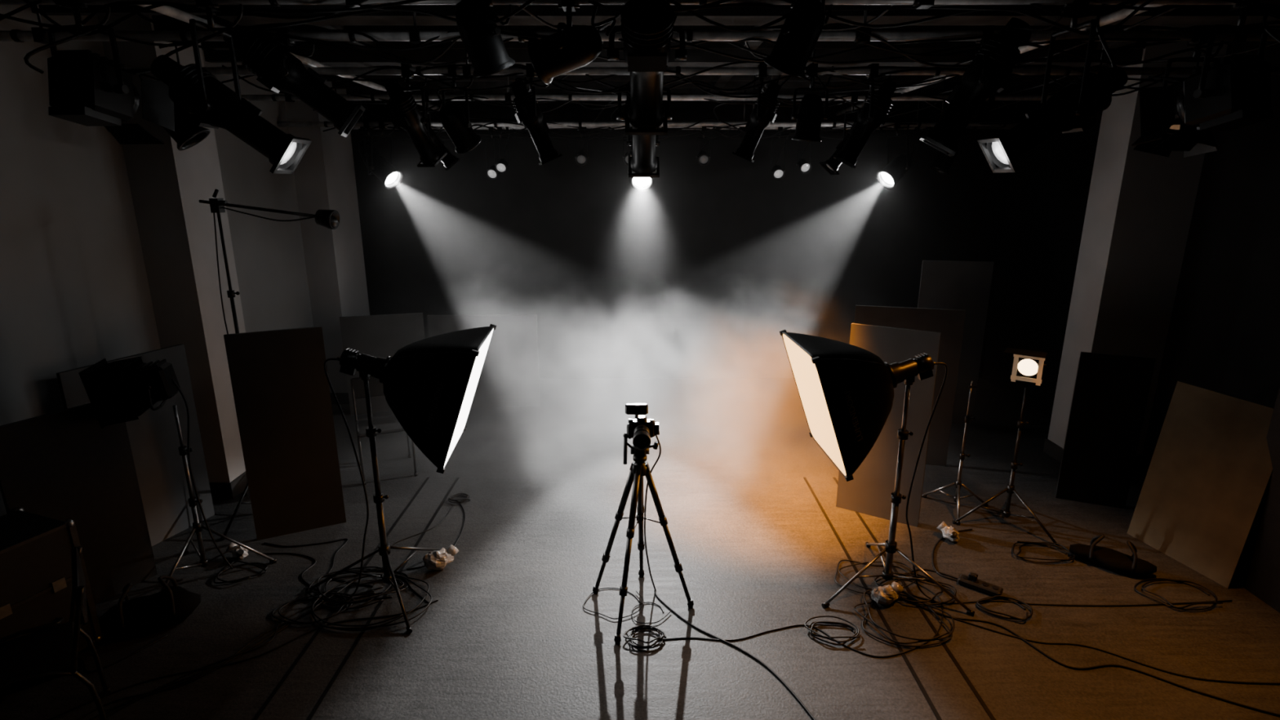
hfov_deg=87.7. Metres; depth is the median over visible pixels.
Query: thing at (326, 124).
pipe
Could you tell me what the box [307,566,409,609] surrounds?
cable coil
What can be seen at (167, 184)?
wall pillar
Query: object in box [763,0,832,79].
spotlight
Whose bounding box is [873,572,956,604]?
cable coil
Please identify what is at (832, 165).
spotlight
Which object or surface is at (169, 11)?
pipe
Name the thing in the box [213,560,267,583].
cable coil
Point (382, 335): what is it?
flat panel
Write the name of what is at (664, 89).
bracket
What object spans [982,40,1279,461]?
wall
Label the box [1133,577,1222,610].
cable coil
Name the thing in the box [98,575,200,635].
equipment bag
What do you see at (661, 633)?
cable coil
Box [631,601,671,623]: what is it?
cable coil
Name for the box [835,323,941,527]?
flat panel
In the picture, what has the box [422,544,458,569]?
sandbag
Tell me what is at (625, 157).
spotlight
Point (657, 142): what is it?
spotlight
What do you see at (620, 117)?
bracket
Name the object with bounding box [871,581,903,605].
sandbag
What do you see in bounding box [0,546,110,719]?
chair
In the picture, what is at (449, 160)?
spotlight
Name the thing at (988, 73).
spotlight
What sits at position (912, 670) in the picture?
floor track
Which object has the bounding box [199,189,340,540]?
boom stand
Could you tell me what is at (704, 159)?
spotlight
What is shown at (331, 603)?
cable
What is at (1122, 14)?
pipe
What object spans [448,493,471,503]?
cable coil
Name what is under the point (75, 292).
wall
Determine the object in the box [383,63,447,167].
spotlight
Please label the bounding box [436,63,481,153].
spotlight
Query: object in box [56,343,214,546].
flat panel
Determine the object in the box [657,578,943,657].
cable
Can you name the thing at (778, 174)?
spotlight
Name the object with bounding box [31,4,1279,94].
lighting truss
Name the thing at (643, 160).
spotlight
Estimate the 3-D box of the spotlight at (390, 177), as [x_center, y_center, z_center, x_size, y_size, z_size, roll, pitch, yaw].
[-2.706,-2.165,7.027,0.347,0.714,0.398,-8,17,-27]
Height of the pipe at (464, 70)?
0.475 m
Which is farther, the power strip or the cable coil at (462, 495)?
the cable coil at (462, 495)
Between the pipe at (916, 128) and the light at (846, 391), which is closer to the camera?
the light at (846, 391)
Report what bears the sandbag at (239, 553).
on the floor
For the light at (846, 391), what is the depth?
3.89 m
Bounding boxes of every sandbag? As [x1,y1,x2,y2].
[226,542,248,559]
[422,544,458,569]
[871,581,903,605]
[936,520,959,542]
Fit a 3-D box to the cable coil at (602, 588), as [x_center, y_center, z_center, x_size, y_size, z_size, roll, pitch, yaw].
[-0.163,1.548,4.255,0.369,0.020,0.315,6,16,21]
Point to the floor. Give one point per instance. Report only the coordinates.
(508, 634)
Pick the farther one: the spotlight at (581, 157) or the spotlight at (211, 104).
the spotlight at (581, 157)
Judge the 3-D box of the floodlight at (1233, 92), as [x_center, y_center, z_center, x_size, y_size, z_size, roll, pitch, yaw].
[2.548,-1.252,2.884,0.345,0.648,0.542,-4,15,-14]
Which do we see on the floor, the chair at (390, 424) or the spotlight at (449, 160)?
the chair at (390, 424)
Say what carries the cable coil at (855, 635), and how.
on the floor
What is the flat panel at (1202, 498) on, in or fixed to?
on the floor
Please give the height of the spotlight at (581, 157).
0.476 m
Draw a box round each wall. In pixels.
[0,4,313,516]
[347,100,1019,377]
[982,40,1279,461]
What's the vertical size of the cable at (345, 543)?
0.010 m
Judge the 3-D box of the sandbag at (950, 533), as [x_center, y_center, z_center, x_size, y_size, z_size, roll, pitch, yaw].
[2.323,1.292,5.020,0.112,0.122,0.192,-5,16,-18]
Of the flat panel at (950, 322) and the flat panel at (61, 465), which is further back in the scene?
the flat panel at (950, 322)
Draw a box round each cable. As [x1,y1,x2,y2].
[46,599,438,719]
[75,595,392,719]
[88,586,382,719]
[91,590,389,719]
[98,591,375,719]
[262,552,373,596]
[263,537,373,586]
[390,505,453,546]
[406,500,465,569]
[653,589,815,719]
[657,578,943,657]
[889,568,958,585]
[901,591,1232,606]
[911,603,1279,716]
[915,604,1279,684]
[932,528,972,581]
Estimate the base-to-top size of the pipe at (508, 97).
0.475 m
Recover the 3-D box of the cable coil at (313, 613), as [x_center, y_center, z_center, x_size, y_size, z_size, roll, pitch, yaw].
[-1.704,1.535,4.255,0.762,0.044,0.574,0,15,0]
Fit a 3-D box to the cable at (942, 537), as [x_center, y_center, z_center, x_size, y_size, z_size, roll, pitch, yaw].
[2.276,1.389,4.866,0.249,0.010,0.820,8,17,26]
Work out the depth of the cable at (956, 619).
3.76 m
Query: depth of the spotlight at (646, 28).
2.78 m
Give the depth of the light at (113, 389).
4.13 m
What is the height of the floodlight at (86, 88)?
0.617 m
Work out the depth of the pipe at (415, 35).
3.55 m
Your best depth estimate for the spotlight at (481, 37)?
2.79 m
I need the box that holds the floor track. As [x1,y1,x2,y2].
[252,477,995,719]
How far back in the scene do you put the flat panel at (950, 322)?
6.11 m
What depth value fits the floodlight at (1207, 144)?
3.61 m
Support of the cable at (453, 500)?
on the floor
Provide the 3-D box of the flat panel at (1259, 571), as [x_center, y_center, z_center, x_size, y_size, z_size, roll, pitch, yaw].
[4.020,0.896,4.119,0.032,1.350,0.500,1,15,2]
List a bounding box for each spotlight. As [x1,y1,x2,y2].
[138,73,210,151]
[150,0,311,173]
[223,24,365,137]
[365,120,403,189]
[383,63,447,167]
[421,92,459,170]
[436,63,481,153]
[455,0,515,78]
[484,126,502,180]
[493,126,511,173]
[510,63,562,164]
[528,0,616,84]
[574,129,592,165]
[607,0,687,134]
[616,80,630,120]
[622,126,631,165]
[626,127,659,155]
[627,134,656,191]
[628,134,659,177]
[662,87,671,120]
[695,126,715,165]
[732,63,781,162]
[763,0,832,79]
[770,126,791,180]
[791,63,833,141]
[795,140,812,173]
[819,92,865,174]
[833,63,897,168]
[875,120,915,189]
[919,17,1030,156]
[928,142,959,174]
[977,0,1127,173]
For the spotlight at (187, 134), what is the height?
0.570 m
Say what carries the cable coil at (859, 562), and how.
on the floor
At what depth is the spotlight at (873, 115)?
4.66 m
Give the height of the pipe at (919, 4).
0.475 m
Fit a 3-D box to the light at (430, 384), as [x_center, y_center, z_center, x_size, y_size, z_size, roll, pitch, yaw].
[-1.541,0.689,4.202,1.303,1.707,0.934,0,15,0]
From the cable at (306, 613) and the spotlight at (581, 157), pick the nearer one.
the cable at (306, 613)
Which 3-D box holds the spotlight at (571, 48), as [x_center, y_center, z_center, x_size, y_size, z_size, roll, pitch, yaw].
[-0.287,-1.384,2.849,0.375,0.375,0.255,0,15,0]
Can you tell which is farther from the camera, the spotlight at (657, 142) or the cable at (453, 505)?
the spotlight at (657, 142)
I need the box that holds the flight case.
[0,506,102,702]
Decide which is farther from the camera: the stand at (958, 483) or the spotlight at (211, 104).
the stand at (958, 483)
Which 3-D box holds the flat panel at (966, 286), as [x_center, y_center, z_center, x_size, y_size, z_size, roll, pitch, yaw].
[3.351,-0.172,7.259,0.707,1.800,0.032,2,15,8]
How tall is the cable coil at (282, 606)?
0.037 m
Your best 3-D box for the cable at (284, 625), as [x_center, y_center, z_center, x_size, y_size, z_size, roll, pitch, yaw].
[-2.348,1.690,3.742,0.134,0.009,1.912,11,19,37]
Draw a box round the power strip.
[957,572,1003,595]
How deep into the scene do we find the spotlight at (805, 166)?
7.77 m
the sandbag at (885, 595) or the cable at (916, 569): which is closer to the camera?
the sandbag at (885, 595)
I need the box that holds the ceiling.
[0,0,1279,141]
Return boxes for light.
[79,356,276,591]
[305,324,496,633]
[779,329,974,615]
[952,346,1059,547]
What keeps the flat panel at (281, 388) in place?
on the floor
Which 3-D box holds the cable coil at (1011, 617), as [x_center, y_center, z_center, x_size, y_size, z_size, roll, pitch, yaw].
[2.297,1.554,4.203,0.312,0.034,0.247,9,17,31]
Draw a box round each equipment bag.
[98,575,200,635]
[1069,534,1156,576]
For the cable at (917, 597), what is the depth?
4.25 m
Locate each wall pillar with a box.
[97,15,247,498]
[284,81,369,404]
[1043,40,1227,469]
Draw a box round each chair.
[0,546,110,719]
[350,376,417,484]
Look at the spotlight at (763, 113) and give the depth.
4.66 m
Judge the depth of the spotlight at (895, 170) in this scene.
7.01 m
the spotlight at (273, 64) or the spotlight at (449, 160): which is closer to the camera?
the spotlight at (273, 64)
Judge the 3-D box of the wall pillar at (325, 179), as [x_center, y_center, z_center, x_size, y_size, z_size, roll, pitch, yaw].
[-3.675,-1.406,8.008,0.380,3.800,0.830,0,15,0]
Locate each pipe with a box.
[0,0,1279,8]
[0,4,1279,44]
[124,17,1279,76]
[137,4,439,111]
[240,75,1053,102]
[277,75,1021,128]
[351,88,1013,130]
[835,4,1164,115]
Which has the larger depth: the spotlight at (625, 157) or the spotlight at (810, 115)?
the spotlight at (625, 157)
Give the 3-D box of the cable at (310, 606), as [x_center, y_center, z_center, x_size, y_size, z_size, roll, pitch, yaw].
[-2.386,1.697,3.716,0.204,0.009,1.868,11,19,37]
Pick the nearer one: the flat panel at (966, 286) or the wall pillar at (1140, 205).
the wall pillar at (1140, 205)
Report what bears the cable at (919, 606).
on the floor
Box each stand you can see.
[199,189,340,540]
[921,380,988,524]
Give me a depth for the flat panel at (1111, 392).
5.42 m
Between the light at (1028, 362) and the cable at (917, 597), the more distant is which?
the light at (1028, 362)
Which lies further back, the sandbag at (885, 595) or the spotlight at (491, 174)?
the spotlight at (491, 174)
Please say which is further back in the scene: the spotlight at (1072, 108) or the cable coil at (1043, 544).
the cable coil at (1043, 544)
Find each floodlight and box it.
[23,0,174,144]
[1131,25,1223,157]
[1139,0,1279,151]
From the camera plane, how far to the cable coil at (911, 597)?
3.96 m
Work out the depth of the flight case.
3.56 m
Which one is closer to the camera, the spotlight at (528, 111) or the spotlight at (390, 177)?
the spotlight at (528, 111)
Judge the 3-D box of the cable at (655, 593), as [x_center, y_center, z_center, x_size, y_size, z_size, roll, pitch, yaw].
[0.612,1.705,3.679,0.188,0.011,1.805,-9,17,-30]
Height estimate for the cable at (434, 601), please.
0.009 m
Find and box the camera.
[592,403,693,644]
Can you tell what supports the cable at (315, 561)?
on the floor
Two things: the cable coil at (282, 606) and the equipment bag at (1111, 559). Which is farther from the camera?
the equipment bag at (1111, 559)
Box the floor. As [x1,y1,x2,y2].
[0,377,1279,719]
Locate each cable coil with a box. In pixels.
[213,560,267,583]
[271,590,354,624]
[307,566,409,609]
[311,573,432,631]
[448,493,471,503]
[582,587,644,619]
[623,624,666,648]
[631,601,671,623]
[804,615,859,645]
[835,559,917,594]
[853,589,955,647]
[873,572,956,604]
[975,595,1032,620]
[1012,540,1075,563]
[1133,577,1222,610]

